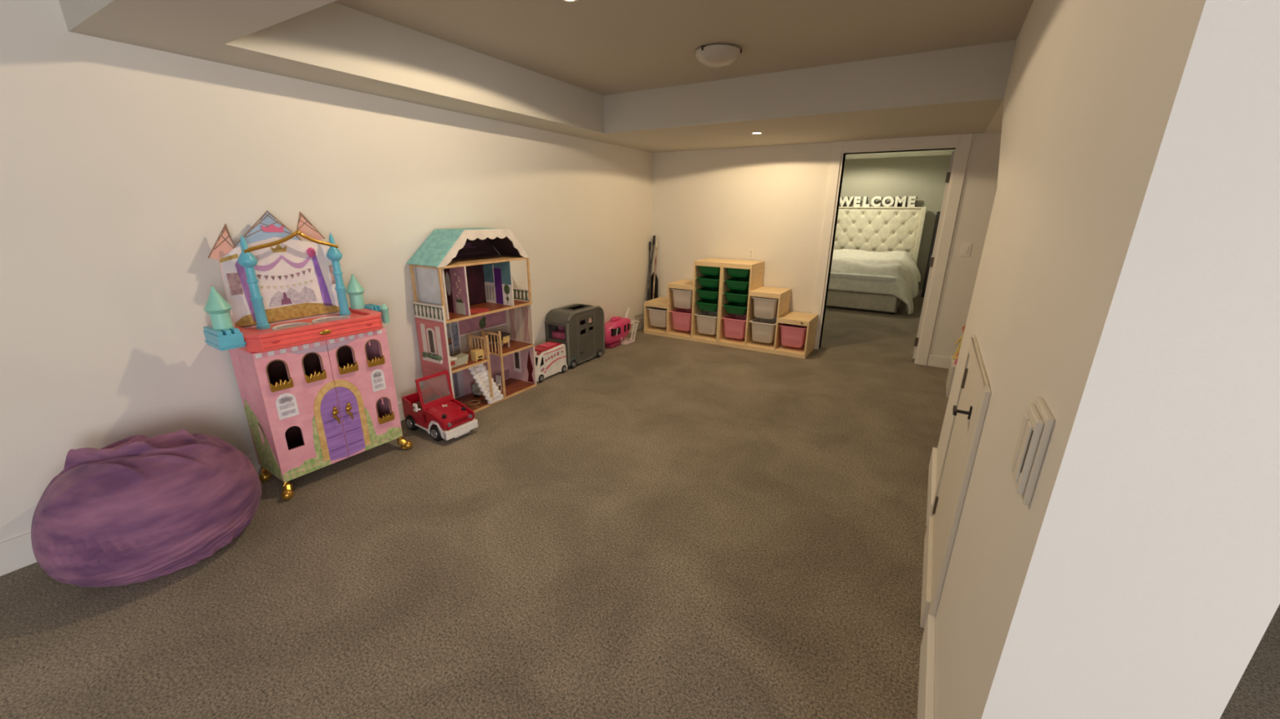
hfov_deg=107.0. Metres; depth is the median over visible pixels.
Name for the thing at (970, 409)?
door
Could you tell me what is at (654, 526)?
floor
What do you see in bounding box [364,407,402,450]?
print
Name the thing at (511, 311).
print
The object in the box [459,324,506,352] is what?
crib
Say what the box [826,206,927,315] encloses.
upholstered bed
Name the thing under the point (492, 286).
print
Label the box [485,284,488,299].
print
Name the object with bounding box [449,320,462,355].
print
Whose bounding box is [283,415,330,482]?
print
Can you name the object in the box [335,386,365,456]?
print
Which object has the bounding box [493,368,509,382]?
print
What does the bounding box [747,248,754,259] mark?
wall outlet
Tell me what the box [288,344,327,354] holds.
print
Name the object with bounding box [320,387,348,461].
print
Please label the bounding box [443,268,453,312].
print
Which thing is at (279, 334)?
tray
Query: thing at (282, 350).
print
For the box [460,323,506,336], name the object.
print
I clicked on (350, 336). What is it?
print
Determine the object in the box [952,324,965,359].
doll
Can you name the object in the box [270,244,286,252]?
print
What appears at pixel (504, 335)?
piano
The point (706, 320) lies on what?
storage bin
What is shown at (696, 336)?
shelf
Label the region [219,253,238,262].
print
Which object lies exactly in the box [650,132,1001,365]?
wall
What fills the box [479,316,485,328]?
print
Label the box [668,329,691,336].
shelf
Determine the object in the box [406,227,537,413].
dollhouse
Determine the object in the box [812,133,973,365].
trim
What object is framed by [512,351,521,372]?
print
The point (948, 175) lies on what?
door frame
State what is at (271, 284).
print
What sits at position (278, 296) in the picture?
print
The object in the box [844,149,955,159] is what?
door frame
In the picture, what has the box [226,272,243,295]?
print
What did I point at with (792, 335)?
storage bin
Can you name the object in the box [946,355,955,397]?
toy box
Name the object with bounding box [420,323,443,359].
window
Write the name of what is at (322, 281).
print
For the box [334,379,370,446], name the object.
print
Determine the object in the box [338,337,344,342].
print
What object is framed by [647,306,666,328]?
storage bin
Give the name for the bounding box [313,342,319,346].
print
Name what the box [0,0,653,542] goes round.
wall
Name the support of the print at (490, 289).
on the dollhouse at (467, 293)
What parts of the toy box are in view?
lid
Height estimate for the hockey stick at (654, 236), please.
1.180 m
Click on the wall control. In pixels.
(1037, 423)
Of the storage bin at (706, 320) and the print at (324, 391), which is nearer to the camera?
the print at (324, 391)
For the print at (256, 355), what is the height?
0.023 m
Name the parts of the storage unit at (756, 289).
panel, rail, panel, rail, panel, rail, panel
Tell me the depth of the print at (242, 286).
2.46 m
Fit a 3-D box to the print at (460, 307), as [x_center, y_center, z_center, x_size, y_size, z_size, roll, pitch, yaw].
[-1.301,-0.372,3.435,0.095,0.085,0.002,11,20,29]
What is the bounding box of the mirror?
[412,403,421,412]
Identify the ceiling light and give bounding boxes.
[695,44,742,67]
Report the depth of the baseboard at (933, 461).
2.55 m
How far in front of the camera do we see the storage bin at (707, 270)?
5.33 m
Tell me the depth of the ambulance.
4.32 m
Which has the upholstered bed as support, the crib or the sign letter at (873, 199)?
the sign letter at (873, 199)
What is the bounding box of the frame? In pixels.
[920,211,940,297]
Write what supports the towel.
hanging from the bathtub
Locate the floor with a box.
[0,296,1279,718]
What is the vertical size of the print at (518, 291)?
0.098 m
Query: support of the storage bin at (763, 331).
in the storage unit at (756, 289)
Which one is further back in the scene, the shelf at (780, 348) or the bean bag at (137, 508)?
the shelf at (780, 348)
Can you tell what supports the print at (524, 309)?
on the dollhouse at (467, 293)
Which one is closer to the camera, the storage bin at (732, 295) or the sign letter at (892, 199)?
the storage bin at (732, 295)
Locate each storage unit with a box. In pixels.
[644,257,733,345]
[717,259,818,359]
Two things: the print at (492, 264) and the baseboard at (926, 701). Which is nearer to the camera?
the baseboard at (926, 701)
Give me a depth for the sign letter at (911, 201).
8.38 m
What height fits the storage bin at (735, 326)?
0.228 m
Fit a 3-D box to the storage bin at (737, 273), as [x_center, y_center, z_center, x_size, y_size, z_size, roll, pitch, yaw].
[1.155,-0.991,5.315,0.286,0.100,0.400,11,20,29]
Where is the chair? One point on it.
(498, 379)
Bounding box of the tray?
[233,307,382,352]
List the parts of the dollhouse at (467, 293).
post, balustrade, post, railing, newel post, railing, newel post, balustrade, post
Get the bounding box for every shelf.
[645,326,666,333]
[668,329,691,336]
[693,333,716,340]
[720,337,745,345]
[746,340,774,349]
[775,344,804,354]
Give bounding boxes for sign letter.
[840,196,854,206]
[853,196,862,206]
[862,196,871,206]
[871,195,882,206]
[881,195,895,206]
[894,195,907,206]
[907,195,917,206]
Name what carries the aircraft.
on the floor
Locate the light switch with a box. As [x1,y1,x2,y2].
[960,243,972,256]
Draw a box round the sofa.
[471,382,482,397]
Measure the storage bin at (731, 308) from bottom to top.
0.100 m
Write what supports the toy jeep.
on the floor
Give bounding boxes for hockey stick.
[643,235,655,328]
[648,241,651,300]
[652,238,657,299]
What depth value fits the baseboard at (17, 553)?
2.02 m
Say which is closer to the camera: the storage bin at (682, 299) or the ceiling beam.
the ceiling beam
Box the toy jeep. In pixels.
[401,370,478,441]
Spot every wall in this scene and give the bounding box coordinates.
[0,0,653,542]
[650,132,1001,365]
[839,155,951,289]
[933,0,1279,718]
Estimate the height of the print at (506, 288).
0.155 m
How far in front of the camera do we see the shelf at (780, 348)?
5.12 m
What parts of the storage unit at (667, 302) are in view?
panel, rail, panel, rail, panel, rail, panel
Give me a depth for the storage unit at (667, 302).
5.65 m
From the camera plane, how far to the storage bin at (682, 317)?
5.70 m
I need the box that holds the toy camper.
[544,303,604,368]
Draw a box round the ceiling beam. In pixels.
[90,0,337,44]
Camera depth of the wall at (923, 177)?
8.53 m
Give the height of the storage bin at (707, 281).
0.100 m
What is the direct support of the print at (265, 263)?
on the dollhouse at (313, 371)
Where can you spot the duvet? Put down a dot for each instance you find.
(860, 279)
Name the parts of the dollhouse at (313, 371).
panel, window crown, door, panel, window crown, bird handle, window crown, bird handle, door, window crown, panel, window crown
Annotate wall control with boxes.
[1009,396,1054,506]
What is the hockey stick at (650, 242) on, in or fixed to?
on the floor
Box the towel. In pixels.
[449,356,457,359]
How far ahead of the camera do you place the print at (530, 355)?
4.13 m
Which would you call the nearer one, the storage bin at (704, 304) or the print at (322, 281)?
the print at (322, 281)
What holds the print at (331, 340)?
on the dollhouse at (313, 371)
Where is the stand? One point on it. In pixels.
(479, 402)
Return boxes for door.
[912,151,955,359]
[920,334,991,636]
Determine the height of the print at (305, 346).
0.023 m
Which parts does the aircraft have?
plate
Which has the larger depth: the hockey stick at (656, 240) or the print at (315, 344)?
the hockey stick at (656, 240)
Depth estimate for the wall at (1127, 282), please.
0.68 m
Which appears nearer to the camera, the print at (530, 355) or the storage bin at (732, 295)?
the print at (530, 355)
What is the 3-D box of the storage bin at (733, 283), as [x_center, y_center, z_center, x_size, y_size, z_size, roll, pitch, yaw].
[1.153,-0.859,5.357,0.286,0.100,0.400,11,20,29]
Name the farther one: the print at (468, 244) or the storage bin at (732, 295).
the storage bin at (732, 295)
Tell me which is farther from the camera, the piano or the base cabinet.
the piano
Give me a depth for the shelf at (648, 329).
5.93 m
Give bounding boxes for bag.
[31,429,262,587]
[650,272,657,299]
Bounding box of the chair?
[495,374,502,391]
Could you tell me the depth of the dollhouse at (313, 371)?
2.59 m
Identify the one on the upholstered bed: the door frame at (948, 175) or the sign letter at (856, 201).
the sign letter at (856, 201)
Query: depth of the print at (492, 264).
3.80 m
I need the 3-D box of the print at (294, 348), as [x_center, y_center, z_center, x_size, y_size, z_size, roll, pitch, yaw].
[-1.785,-0.056,2.447,0.003,0.023,0.026,12,21,32]
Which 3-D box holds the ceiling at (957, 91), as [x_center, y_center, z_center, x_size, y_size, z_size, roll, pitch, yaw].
[0.355,-1.798,2.975,3.339,0.308,4.742,11,20,29]
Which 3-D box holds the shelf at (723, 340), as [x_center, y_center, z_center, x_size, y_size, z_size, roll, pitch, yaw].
[1.159,-0.247,5.569,0.303,0.013,0.420,11,20,29]
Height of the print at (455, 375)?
0.260 m
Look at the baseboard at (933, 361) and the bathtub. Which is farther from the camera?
the baseboard at (933, 361)
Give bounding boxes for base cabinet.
[470,348,484,361]
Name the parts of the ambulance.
roof panel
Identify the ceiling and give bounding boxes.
[58,0,1016,152]
[333,0,1033,95]
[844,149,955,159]
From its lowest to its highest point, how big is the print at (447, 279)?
0.170 m
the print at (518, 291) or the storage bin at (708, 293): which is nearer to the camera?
the print at (518, 291)
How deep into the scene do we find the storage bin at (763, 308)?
5.12 m
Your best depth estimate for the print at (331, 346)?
2.62 m
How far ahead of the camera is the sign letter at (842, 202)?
8.92 m
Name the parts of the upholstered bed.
mattress, bed frame, headboard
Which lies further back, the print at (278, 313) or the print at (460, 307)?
the print at (460, 307)
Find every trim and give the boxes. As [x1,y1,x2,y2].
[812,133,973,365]
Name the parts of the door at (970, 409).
baseboard, handle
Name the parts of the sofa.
seat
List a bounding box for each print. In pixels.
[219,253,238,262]
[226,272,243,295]
[235,261,256,321]
[235,302,339,326]
[244,399,283,481]
[253,255,281,271]
[254,353,262,358]
[257,268,311,280]
[259,280,313,288]
[267,351,274,355]
[268,286,317,307]
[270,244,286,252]
[280,348,286,353]
[281,255,311,268]
[281,292,292,304]
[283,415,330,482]
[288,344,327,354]
[291,346,297,351]
[302,343,309,349]
[311,254,332,306]
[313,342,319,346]
[313,380,335,461]
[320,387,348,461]
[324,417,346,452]
[327,337,356,351]
[328,265,335,284]
[328,338,334,343]
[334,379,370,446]
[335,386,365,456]
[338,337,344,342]
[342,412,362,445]
[348,334,354,339]
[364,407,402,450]
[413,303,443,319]
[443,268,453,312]
[445,272,450,295]
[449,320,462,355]
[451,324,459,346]
[453,372,459,396]
[454,272,461,299]
[455,302,466,315]
[456,242,484,255]
[456,297,462,302]
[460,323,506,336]
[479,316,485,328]
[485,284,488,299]
[488,285,492,300]
[491,285,494,300]
[492,264,496,303]
[493,267,503,304]
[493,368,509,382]
[503,284,509,300]
[509,308,516,339]
[512,288,528,300]
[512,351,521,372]
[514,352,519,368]
[521,306,530,342]
[526,351,533,382]
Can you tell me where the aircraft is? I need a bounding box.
[604,307,639,348]
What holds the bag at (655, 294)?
on the floor
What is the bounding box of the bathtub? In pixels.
[449,352,468,368]
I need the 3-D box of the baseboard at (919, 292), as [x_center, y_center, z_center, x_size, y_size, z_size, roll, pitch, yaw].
[4.159,-1.436,9.396,2.840,0.112,0.014,11,20,29]
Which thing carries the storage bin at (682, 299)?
in the storage unit at (667, 302)
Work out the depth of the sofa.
3.84 m
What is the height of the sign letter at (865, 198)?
0.180 m
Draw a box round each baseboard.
[0,316,644,576]
[916,614,935,718]
[917,289,922,296]
[925,447,937,526]
[927,355,951,368]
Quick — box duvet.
[828,248,920,314]
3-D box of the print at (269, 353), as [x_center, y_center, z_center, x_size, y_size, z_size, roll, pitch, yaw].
[-1.843,-0.031,2.365,0.003,0.023,0.026,12,21,32]
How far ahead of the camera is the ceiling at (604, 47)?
2.69 m
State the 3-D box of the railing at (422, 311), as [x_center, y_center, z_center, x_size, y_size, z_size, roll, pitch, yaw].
[-1.472,-0.329,3.299,0.309,0.098,0.006,11,20,29]
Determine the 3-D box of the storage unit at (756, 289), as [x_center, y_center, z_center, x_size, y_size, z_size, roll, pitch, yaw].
[1.435,-0.591,5.274,0.990,0.940,0.441,11,20,29]
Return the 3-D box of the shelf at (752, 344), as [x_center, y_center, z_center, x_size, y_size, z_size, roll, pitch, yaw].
[1.437,-0.194,5.409,0.312,0.013,0.420,11,20,29]
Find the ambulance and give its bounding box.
[534,341,567,382]
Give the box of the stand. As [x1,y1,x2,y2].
[467,400,480,408]
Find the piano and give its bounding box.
[488,331,510,349]
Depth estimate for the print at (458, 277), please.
3.39 m
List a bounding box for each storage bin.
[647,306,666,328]
[670,307,692,331]
[671,288,693,309]
[694,311,717,334]
[695,298,718,311]
[696,275,719,288]
[696,287,719,299]
[697,265,719,275]
[722,314,746,339]
[723,302,747,315]
[724,267,750,277]
[724,276,749,290]
[724,289,748,302]
[750,316,777,343]
[751,296,778,319]
[779,323,807,347]
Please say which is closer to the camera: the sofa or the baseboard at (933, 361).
the sofa
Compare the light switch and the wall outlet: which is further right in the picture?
the light switch
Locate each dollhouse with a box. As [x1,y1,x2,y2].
[203,210,413,500]
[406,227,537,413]
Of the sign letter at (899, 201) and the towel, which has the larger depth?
the sign letter at (899, 201)
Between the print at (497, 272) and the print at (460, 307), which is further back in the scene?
the print at (497, 272)
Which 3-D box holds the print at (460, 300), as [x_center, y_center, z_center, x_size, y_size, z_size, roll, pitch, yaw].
[-1.303,-0.429,3.418,0.070,0.035,0.002,11,20,29]

